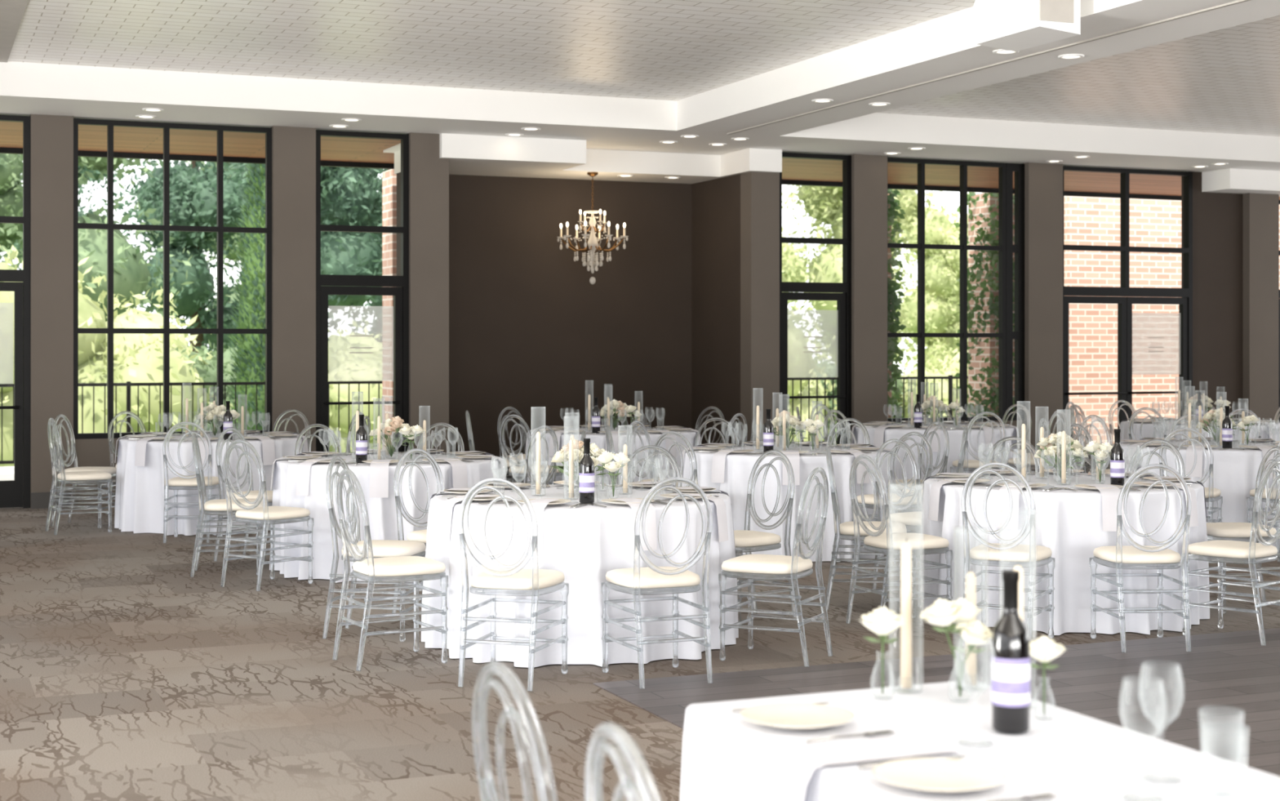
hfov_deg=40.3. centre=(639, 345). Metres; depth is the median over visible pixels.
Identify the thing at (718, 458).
place setting
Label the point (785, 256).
tree
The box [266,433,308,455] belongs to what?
place setting
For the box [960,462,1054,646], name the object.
dining chair
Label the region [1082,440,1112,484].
bud vase
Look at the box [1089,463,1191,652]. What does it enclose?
dining chair
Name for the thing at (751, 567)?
dining chair
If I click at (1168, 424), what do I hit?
place setting
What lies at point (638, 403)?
candle
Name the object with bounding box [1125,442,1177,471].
place setting
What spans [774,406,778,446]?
candle
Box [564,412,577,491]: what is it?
candle
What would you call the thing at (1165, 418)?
place setting
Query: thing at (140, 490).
tablecloth
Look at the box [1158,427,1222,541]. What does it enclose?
dining chair
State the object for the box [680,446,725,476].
place setting
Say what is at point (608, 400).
candle
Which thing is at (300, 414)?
dining chair
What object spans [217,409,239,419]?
bud vase
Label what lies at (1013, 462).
dining chair
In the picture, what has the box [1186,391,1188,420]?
candle
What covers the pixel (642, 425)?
dining chair
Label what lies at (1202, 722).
water glass
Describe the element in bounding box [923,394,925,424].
candle
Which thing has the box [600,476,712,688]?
dining chair
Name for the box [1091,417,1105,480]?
candle
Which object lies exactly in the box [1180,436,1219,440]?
place setting
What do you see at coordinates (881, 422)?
place setting
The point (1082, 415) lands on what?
dining chair
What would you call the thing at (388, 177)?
brick pillar
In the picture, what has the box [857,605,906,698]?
bud vase
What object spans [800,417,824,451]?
bud vase
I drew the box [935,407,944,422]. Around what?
bud vase
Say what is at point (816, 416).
candle
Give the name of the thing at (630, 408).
bud vase
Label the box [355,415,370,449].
dining chair
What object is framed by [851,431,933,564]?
dining chair
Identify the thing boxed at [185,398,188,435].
candle
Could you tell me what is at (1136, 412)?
dining chair
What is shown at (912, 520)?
dining chair
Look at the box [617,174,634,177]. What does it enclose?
recessed light
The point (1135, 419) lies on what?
place setting
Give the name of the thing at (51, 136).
wall
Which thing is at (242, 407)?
candle
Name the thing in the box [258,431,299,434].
place setting
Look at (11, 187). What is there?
tree
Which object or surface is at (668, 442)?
place setting
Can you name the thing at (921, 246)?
window
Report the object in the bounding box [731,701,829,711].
fork
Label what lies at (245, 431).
place setting
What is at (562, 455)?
centerpiece
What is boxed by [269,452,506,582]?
tablecloth
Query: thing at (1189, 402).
candle
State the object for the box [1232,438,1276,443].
place setting
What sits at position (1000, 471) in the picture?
place setting
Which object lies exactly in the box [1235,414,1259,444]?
bud vase
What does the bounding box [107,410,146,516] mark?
dining chair
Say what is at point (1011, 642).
wine bottle
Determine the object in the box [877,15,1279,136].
ceiling
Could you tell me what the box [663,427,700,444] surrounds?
place setting
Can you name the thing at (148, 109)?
recessed light
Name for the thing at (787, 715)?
dinner plate
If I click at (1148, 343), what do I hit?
door
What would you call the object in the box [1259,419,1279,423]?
place setting
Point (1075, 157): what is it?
recessed light
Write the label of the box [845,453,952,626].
dining chair
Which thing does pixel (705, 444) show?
place setting
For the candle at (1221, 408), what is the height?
0.419 m
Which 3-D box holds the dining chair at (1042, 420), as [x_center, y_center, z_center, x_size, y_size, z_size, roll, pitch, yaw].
[3.471,1.059,14.055,0.475,0.941,0.398,0,0,25]
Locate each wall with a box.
[30,114,1278,507]
[1063,195,1279,443]
[1181,171,1242,418]
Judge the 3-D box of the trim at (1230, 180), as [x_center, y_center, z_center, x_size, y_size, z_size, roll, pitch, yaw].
[9.451,-2.044,22.625,5.100,0.248,0.650,0,0,-23]
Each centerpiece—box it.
[195,403,226,435]
[368,416,412,457]
[551,439,607,493]
[600,399,631,429]
[771,409,807,449]
[920,395,950,426]
[1034,431,1088,480]
[1183,393,1213,413]
[1195,408,1236,444]
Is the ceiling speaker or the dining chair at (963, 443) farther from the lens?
the dining chair at (963, 443)
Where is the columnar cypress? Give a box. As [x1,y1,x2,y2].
[225,163,265,430]
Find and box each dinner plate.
[739,702,855,729]
[871,757,1006,792]
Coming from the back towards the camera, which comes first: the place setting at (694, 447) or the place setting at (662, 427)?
the place setting at (662, 427)
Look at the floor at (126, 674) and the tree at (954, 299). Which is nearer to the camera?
the floor at (126, 674)
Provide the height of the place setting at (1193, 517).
0.226 m
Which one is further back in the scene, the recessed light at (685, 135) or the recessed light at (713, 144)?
the recessed light at (713, 144)
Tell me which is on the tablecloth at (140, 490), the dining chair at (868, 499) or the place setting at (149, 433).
the place setting at (149, 433)
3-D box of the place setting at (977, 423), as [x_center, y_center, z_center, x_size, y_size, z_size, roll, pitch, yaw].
[3.432,0.865,17.028,0.343,0.226,0.367,0,0,-20]
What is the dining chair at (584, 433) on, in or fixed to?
on the floor at (126, 674)
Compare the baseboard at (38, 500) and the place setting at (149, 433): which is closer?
the place setting at (149, 433)
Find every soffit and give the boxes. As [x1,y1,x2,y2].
[0,61,1279,172]
[382,133,782,183]
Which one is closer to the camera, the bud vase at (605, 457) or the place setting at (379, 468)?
the bud vase at (605, 457)
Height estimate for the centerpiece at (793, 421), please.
0.283 m
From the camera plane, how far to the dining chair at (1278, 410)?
18.35 m
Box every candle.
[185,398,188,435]
[197,387,203,437]
[212,399,215,434]
[237,404,244,435]
[353,410,359,458]
[377,414,381,459]
[382,411,392,456]
[422,420,426,450]
[530,406,543,495]
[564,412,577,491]
[567,415,578,498]
[586,394,591,431]
[607,397,609,426]
[617,442,632,493]
[634,400,639,430]
[752,404,759,449]
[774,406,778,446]
[782,410,786,450]
[815,414,818,448]
[888,483,923,691]
[907,391,914,426]
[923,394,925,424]
[929,382,935,426]
[952,388,958,425]
[953,526,987,688]
[1000,507,1035,707]
[1020,423,1026,481]
[1035,406,1048,478]
[1061,409,1071,484]
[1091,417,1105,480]
[1177,389,1180,421]
[1184,400,1191,444]
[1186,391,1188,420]
[1198,404,1204,443]
[1199,381,1204,415]
[1217,405,1222,446]
[1241,411,1244,443]
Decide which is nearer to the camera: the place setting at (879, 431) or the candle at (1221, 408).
the candle at (1221, 408)
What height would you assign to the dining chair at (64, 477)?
0.941 m
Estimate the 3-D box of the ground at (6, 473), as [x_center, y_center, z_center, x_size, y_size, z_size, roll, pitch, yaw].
[2.083,1.705,23.526,42.000,0.250,6.600,0,0,-23]
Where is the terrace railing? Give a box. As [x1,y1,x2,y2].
[0,374,968,463]
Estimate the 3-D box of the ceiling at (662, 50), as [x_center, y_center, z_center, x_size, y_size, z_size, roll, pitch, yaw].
[-1.155,-2.565,5.533,12.140,0.210,21.100,0,0,-23]
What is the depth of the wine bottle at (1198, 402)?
17.15 m
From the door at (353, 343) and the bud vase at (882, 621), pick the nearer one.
the bud vase at (882, 621)
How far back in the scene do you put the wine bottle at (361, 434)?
11.53 m
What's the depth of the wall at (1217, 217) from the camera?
21.89 m
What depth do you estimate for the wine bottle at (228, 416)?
14.36 m
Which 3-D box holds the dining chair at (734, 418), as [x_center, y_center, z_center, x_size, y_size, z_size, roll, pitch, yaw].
[0.673,1.059,15.286,0.475,0.941,0.398,0,0,31]
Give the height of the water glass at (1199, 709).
0.141 m
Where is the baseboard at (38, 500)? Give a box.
[31,464,1060,508]
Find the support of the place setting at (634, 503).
on the tablecloth at (584, 543)
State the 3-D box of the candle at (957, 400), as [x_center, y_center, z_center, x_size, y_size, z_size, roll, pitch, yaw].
[3.068,0.598,16.862,0.076,0.359,0.076,0,0,-23]
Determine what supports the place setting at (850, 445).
on the tablecloth at (738, 466)
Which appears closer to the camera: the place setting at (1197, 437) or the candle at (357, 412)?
the candle at (357, 412)
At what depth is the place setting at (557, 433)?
15.31 m
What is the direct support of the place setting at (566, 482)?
on the tablecloth at (584, 543)
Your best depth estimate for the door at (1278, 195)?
22.20 m
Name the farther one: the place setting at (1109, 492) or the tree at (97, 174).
the tree at (97, 174)
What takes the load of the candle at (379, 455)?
on the tablecloth at (382, 513)
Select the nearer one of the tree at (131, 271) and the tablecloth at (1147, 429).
the tablecloth at (1147, 429)
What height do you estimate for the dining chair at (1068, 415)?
0.941 m
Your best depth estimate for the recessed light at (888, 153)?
19.59 m
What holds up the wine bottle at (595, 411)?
on the tablecloth at (599, 439)
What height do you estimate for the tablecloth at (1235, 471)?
0.745 m
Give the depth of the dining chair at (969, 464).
15.54 m
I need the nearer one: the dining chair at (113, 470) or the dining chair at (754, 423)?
the dining chair at (113, 470)
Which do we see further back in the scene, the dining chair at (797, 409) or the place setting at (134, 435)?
the dining chair at (797, 409)
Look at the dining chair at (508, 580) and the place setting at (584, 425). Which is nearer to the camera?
the dining chair at (508, 580)
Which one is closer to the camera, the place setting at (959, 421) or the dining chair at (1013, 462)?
the dining chair at (1013, 462)
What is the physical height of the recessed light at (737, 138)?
0.010 m
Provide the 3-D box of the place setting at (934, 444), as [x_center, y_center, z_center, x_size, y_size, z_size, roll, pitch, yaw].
[2.742,0.865,16.172,0.367,0.226,0.343,0,0,10]
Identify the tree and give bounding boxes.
[0,153,22,262]
[0,154,194,323]
[2,160,134,269]
[99,158,249,357]
[185,160,244,355]
[204,162,387,341]
[364,168,390,306]
[782,185,945,375]
[782,217,816,309]
[895,196,968,373]
[946,192,968,329]
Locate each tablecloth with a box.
[114,432,305,535]
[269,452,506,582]
[421,484,738,667]
[527,426,698,484]
[680,680,1279,800]
[681,444,897,561]
[852,422,1017,510]
[917,471,1209,635]
[1119,419,1279,442]
[1120,440,1279,546]
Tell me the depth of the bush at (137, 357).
26.35 m
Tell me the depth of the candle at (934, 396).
16.56 m
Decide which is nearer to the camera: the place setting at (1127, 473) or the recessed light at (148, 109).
the place setting at (1127, 473)
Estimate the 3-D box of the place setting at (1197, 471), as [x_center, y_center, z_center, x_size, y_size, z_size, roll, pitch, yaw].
[4.213,0.865,13.094,0.367,0.226,0.343,0,0,30]
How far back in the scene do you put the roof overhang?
20.45 m
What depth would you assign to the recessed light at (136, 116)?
16.48 m
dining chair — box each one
[44,417,112,534]
[50,413,116,526]
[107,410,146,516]
[162,421,222,542]
[190,433,262,577]
[191,412,233,432]
[213,427,272,564]
[220,439,314,591]
[272,408,310,448]
[294,423,341,455]
[322,456,426,641]
[332,468,448,671]
[345,411,364,453]
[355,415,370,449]
[391,448,444,613]
[417,422,464,452]
[457,477,568,690]
[465,410,517,482]
[471,661,557,800]
[497,406,526,481]
[499,414,565,484]
[523,425,558,484]
[574,430,586,479]
[584,722,660,800]
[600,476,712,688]
[605,425,619,484]
[609,404,648,426]
[620,444,682,486]
[626,420,678,486]
[652,431,731,503]
[695,406,725,446]
[695,417,738,445]
[718,466,832,666]
[724,413,747,444]
[733,449,796,621]
[750,409,761,441]
[795,406,804,441]
[809,403,836,444]
[822,409,852,444]
[825,445,906,611]
[826,417,870,446]
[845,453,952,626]
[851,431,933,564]
[871,438,922,596]
[895,421,949,512]
[902,426,968,533]
[922,408,952,422]
[950,411,1006,472]
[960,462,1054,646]
[985,435,1039,472]
[1002,403,1031,471]
[1008,409,1066,472]
[1026,406,1074,471]
[1038,417,1055,472]
[1064,422,1096,473]
[1065,401,1110,470]
[1068,404,1110,473]
[1078,414,1111,473]
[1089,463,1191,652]
[1108,400,1137,465]
[1128,407,1167,439]
[1128,439,1185,477]
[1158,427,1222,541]
[1168,413,1213,439]
[1182,406,1215,419]
[1182,459,1279,645]
[1206,446,1279,613]
[1229,408,1262,439]
[1246,440,1279,561]
[1273,407,1279,422]
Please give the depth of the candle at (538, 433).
9.01 m
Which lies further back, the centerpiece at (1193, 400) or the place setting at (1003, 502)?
the centerpiece at (1193, 400)
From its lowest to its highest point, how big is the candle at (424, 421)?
0.359 m
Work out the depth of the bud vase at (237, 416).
15.06 m
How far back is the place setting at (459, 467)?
11.43 m
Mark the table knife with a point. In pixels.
(868, 765)
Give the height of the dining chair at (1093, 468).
0.941 m
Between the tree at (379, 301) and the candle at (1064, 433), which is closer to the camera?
the candle at (1064, 433)
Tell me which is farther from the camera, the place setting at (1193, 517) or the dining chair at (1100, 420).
the dining chair at (1100, 420)
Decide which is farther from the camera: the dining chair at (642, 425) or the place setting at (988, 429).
the place setting at (988, 429)
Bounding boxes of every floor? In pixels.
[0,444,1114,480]
[0,505,1279,800]
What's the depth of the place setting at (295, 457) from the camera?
11.81 m
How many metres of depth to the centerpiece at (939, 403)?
16.79 m
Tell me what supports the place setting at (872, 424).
on the tablecloth at (955, 436)
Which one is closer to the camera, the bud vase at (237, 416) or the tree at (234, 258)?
the bud vase at (237, 416)
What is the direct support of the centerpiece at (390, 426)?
on the tablecloth at (382, 513)
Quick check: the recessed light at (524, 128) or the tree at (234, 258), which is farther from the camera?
the tree at (234, 258)
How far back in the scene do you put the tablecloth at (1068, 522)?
9.30 m
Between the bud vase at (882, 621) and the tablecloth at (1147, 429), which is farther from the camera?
the tablecloth at (1147, 429)
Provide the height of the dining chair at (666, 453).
0.941 m
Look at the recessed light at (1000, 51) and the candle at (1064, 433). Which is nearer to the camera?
the candle at (1064, 433)
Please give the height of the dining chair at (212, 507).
0.941 m
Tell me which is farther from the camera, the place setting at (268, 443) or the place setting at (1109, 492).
the place setting at (268, 443)
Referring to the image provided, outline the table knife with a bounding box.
[857,755,967,768]
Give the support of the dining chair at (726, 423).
on the floor at (126, 674)
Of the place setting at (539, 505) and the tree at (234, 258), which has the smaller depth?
the place setting at (539, 505)
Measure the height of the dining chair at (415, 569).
0.941 m
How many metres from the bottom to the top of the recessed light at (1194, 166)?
0.010 m
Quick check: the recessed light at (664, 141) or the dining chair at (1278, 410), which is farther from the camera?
the recessed light at (664, 141)
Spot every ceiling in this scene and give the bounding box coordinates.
[0,0,975,101]
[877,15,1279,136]
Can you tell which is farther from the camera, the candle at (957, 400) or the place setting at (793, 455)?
the candle at (957, 400)
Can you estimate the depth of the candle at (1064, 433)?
9.73 m
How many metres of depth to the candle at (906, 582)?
3.88 m
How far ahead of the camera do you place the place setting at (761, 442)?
13.55 m
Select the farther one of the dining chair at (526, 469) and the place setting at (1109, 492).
the dining chair at (526, 469)
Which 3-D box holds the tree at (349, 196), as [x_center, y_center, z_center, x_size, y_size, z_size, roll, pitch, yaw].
[-6.493,-2.679,33.686,4.096,9.616,4.972,0,0,-26]
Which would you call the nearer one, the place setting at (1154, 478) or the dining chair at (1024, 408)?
the place setting at (1154, 478)
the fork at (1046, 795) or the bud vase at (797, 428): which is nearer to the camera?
the fork at (1046, 795)
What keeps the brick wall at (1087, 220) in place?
on the ground at (6, 473)
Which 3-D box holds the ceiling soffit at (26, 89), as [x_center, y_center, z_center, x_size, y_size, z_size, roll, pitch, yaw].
[0.426,-2.420,18.416,25.000,0.500,1.450,0,0,-23]
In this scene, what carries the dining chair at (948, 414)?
on the floor at (126, 674)
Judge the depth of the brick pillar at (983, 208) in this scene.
24.72 m
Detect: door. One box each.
[0,114,30,507]
[315,129,408,452]
[778,151,851,445]
[1062,165,1192,471]
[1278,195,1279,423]
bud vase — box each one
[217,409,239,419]
[232,415,239,432]
[398,424,425,460]
[595,450,630,498]
[596,461,608,490]
[622,404,642,431]
[794,426,804,446]
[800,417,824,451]
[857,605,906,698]
[920,598,992,701]
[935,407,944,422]
[947,401,965,424]
[1030,635,1067,719]
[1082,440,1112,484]
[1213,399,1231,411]
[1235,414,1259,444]
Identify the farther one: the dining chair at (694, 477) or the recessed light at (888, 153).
the recessed light at (888, 153)
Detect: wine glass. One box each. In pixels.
[955,636,995,744]
[1119,677,1167,800]
[1137,662,1183,780]
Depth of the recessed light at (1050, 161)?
20.47 m
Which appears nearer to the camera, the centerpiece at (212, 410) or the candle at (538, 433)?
the candle at (538, 433)
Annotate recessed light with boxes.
[135,115,156,118]
[142,107,164,111]
[328,124,349,128]
[341,118,361,121]
[504,133,524,136]
[520,127,540,130]
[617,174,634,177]
[659,140,677,143]
[664,176,681,178]
[680,134,698,137]
[708,142,726,146]
[731,137,749,140]
[811,98,833,102]
[868,102,890,106]
[883,151,900,155]
[907,146,925,150]
[992,48,1019,54]
[1045,160,1062,162]
[1057,53,1084,59]
[1072,155,1090,158]
[1191,165,1208,168]
[1211,162,1228,164]
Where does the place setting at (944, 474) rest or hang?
on the tablecloth at (1068, 522)
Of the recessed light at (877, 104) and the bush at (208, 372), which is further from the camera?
the bush at (208, 372)
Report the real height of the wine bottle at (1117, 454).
0.320 m
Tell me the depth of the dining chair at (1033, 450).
11.28 m
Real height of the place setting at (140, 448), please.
0.226 m
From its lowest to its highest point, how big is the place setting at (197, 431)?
0.226 m
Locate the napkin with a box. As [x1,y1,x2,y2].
[764,733,959,800]
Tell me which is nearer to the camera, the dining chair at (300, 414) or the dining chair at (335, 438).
the dining chair at (335, 438)
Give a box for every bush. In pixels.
[0,244,81,466]
[3,256,235,433]
[175,339,239,431]
[329,380,382,452]
[787,379,836,441]
[820,362,915,444]
[892,337,968,417]
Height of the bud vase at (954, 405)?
0.242 m
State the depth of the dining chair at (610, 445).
12.79 m
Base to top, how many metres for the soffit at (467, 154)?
0.450 m
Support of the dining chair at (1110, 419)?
on the floor at (126, 674)
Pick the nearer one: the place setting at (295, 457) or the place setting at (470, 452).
the place setting at (295, 457)
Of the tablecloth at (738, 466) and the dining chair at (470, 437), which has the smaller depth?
the tablecloth at (738, 466)
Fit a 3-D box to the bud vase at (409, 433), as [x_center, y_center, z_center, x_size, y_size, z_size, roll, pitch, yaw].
[-1.538,0.656,11.793,0.167,0.242,0.180,0,0,23]
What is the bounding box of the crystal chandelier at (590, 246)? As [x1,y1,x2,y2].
[556,172,628,284]
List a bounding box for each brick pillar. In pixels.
[382,168,396,452]
[840,188,906,417]
[953,191,1014,416]
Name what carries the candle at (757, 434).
on the tablecloth at (738, 466)
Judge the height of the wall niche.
3.450 m
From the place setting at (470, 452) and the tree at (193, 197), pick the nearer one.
the place setting at (470, 452)
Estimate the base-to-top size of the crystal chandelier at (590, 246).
1.242 m
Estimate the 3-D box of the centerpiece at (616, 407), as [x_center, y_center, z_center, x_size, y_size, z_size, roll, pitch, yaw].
[-0.246,0.634,15.909,0.306,0.287,0.315,0,0,-43]
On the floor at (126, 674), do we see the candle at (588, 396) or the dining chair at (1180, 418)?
the dining chair at (1180, 418)
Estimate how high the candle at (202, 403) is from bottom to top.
0.419 m
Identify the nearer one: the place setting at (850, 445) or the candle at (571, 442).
the candle at (571, 442)
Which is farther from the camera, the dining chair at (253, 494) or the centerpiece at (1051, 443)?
the dining chair at (253, 494)
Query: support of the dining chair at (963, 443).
on the floor at (126, 674)
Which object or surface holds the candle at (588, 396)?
on the tablecloth at (599, 439)
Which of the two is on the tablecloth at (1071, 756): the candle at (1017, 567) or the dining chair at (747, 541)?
the candle at (1017, 567)
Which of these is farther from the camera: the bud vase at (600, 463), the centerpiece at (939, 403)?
the centerpiece at (939, 403)
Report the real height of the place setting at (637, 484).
0.226 m
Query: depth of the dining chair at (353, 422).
15.57 m
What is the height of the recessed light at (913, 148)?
0.010 m
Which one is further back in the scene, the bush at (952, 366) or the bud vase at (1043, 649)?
the bush at (952, 366)
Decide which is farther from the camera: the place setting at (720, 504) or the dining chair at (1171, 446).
the dining chair at (1171, 446)
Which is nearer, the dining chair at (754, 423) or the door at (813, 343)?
the dining chair at (754, 423)
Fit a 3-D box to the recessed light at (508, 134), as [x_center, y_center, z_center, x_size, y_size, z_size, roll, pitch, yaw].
[-1.291,-2.164,17.909,0.196,0.010,0.196,0,0,-23]
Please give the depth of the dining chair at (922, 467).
13.47 m
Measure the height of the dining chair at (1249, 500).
0.941 m
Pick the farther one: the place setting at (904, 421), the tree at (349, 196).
the tree at (349, 196)
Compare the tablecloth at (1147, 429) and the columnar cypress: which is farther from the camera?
the columnar cypress
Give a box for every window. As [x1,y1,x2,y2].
[73,118,271,439]
[887,157,1005,422]
[1005,163,1024,420]
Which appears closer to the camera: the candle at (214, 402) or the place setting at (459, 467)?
the place setting at (459, 467)
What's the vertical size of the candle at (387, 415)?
0.419 m
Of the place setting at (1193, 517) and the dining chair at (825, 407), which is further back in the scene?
the dining chair at (825, 407)
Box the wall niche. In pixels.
[396,172,740,457]
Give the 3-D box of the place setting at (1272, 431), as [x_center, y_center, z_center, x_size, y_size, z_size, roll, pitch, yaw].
[6.077,0.865,17.121,0.367,0.226,0.343,0,0,-40]
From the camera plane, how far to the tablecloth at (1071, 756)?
3.39 m
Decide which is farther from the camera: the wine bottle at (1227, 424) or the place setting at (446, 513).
the wine bottle at (1227, 424)
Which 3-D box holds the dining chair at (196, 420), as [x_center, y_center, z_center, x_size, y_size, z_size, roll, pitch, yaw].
[-3.876,1.059,15.862,0.398,0.941,0.475,0,0,-18]
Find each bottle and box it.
[222,400,232,439]
[355,414,367,462]
[578,438,594,502]
[591,396,599,433]
[763,408,773,453]
[914,394,922,428]
[991,569,1030,733]
[1110,428,1124,485]
[1195,391,1203,423]
[1222,405,1232,448]
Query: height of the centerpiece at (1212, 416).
0.287 m
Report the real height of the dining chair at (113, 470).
0.941 m
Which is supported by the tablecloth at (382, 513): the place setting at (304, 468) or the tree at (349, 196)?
the place setting at (304, 468)
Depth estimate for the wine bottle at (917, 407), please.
16.37 m
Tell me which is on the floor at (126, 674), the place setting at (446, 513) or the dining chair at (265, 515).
the dining chair at (265, 515)
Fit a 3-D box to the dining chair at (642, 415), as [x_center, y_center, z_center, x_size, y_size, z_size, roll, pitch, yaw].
[-0.122,1.059,16.999,0.398,0.941,0.475,0,0,3]
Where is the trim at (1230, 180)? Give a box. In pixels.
[1201,168,1279,196]
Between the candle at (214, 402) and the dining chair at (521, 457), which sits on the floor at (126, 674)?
the dining chair at (521, 457)
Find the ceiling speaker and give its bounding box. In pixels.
[968,0,1080,51]
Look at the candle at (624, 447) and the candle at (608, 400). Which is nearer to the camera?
the candle at (624, 447)
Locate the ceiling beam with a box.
[676,0,1279,136]
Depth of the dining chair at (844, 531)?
10.05 m
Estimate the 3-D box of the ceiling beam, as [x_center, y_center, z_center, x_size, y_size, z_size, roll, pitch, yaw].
[4.980,-2.414,8.099,1.160,0.512,21.100,0,0,-23]
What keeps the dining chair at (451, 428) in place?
on the floor at (126, 674)
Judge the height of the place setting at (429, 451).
0.226 m
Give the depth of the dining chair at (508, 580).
7.82 m
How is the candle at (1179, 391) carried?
on the tablecloth at (1147, 429)
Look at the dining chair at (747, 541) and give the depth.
9.70 m
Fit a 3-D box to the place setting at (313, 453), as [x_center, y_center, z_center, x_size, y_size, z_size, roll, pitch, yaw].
[-2.291,0.865,12.277,0.343,0.226,0.367,0,0,27]
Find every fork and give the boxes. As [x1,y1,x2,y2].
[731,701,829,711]
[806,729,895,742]
[993,792,1057,800]
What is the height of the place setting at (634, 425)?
0.226 m
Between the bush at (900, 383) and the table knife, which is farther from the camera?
the bush at (900, 383)
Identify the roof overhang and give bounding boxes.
[0,121,1279,204]
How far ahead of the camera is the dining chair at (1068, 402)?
18.30 m
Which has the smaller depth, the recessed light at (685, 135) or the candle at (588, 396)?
the candle at (588, 396)
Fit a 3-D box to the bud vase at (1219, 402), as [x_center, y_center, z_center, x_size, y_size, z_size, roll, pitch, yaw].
[5.817,0.656,17.405,0.167,0.242,0.180,0,0,16]
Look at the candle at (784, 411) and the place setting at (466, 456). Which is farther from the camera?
the candle at (784, 411)
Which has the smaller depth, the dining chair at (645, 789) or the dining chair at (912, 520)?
the dining chair at (645, 789)
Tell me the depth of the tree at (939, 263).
55.48 m
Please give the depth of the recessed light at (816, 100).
15.43 m
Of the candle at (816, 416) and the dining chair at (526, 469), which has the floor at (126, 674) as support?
the dining chair at (526, 469)
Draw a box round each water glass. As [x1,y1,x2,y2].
[1199,709,1244,795]
[1201,722,1248,800]
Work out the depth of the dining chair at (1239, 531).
10.06 m
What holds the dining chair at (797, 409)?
on the floor at (126, 674)
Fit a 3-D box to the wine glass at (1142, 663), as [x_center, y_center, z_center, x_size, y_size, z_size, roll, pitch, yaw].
[0.926,0.667,3.098,0.078,0.203,0.077,0,0,-23]
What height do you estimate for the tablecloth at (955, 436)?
0.745 m
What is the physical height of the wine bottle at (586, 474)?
0.320 m
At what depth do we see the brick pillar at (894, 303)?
24.06 m
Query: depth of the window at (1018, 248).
20.70 m
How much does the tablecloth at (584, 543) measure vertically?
0.745 m
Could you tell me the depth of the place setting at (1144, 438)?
14.23 m
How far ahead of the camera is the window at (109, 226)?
16.90 m
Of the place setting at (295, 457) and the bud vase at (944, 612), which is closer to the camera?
the bud vase at (944, 612)
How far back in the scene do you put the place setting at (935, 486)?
9.75 m
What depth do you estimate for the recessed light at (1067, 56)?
13.05 m
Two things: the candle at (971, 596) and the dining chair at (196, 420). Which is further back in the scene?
the dining chair at (196, 420)
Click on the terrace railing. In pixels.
(950, 377)
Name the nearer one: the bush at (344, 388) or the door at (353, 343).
the door at (353, 343)
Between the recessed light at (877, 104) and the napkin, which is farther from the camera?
the recessed light at (877, 104)
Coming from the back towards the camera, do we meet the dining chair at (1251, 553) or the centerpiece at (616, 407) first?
the centerpiece at (616, 407)
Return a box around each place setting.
[115,434,156,458]
[134,436,185,466]
[139,431,166,436]
[173,430,219,434]
[183,436,225,466]
[220,430,265,434]
[231,435,278,465]
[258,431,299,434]
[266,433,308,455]
[271,454,321,488]
[295,451,346,455]
[295,457,357,495]
[339,448,395,454]
[355,459,411,497]
[395,448,448,453]
[414,457,472,488]
[427,488,493,515]
[438,493,514,544]
[444,450,493,455]
[455,454,506,479]
[480,482,542,488]
[508,497,588,551]
[525,427,563,451]
[541,480,608,487]
[548,429,593,457]
[549,426,577,428]
[571,424,613,428]
[588,497,671,550]
[593,430,631,453]
[608,480,675,487]
[615,424,655,428]
[639,429,679,456]
[649,426,685,428]
[654,493,728,542]
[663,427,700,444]
[664,486,728,496]
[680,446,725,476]
[695,443,740,446]
[711,448,763,483]
[735,440,782,445]
[779,450,817,484]
[790,441,835,446]
[817,448,871,483]
[829,443,875,447]
[849,446,895,478]
[851,422,886,440]
[866,421,897,423]
[873,424,913,446]
[895,420,929,423]
[915,426,955,452]
[920,472,981,511]
[928,477,996,520]
[941,420,974,424]
[955,425,998,451]
[969,468,1030,475]
[973,422,1005,424]
[984,423,1019,448]
[986,482,1062,528]
[1028,468,1091,475]
[1062,484,1140,531]
[1091,471,1154,478]
[1112,439,1149,446]
[1121,417,1154,422]
[1123,419,1159,441]
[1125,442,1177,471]
[1131,480,1198,527]
[1140,436,1183,440]
[1142,475,1207,518]
[1151,417,1177,420]
[1160,421,1197,438]
[1176,444,1228,477]
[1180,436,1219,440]
[1231,444,1277,477]
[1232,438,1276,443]
[1250,422,1276,440]
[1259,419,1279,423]
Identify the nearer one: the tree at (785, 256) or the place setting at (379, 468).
the place setting at (379, 468)
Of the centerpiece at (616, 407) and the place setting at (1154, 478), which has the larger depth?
the centerpiece at (616, 407)
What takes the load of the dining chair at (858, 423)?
on the floor at (126, 674)
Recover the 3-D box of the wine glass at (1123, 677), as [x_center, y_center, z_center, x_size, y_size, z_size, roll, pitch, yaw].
[0.854,0.667,2.959,0.078,0.203,0.077,0,0,-23]

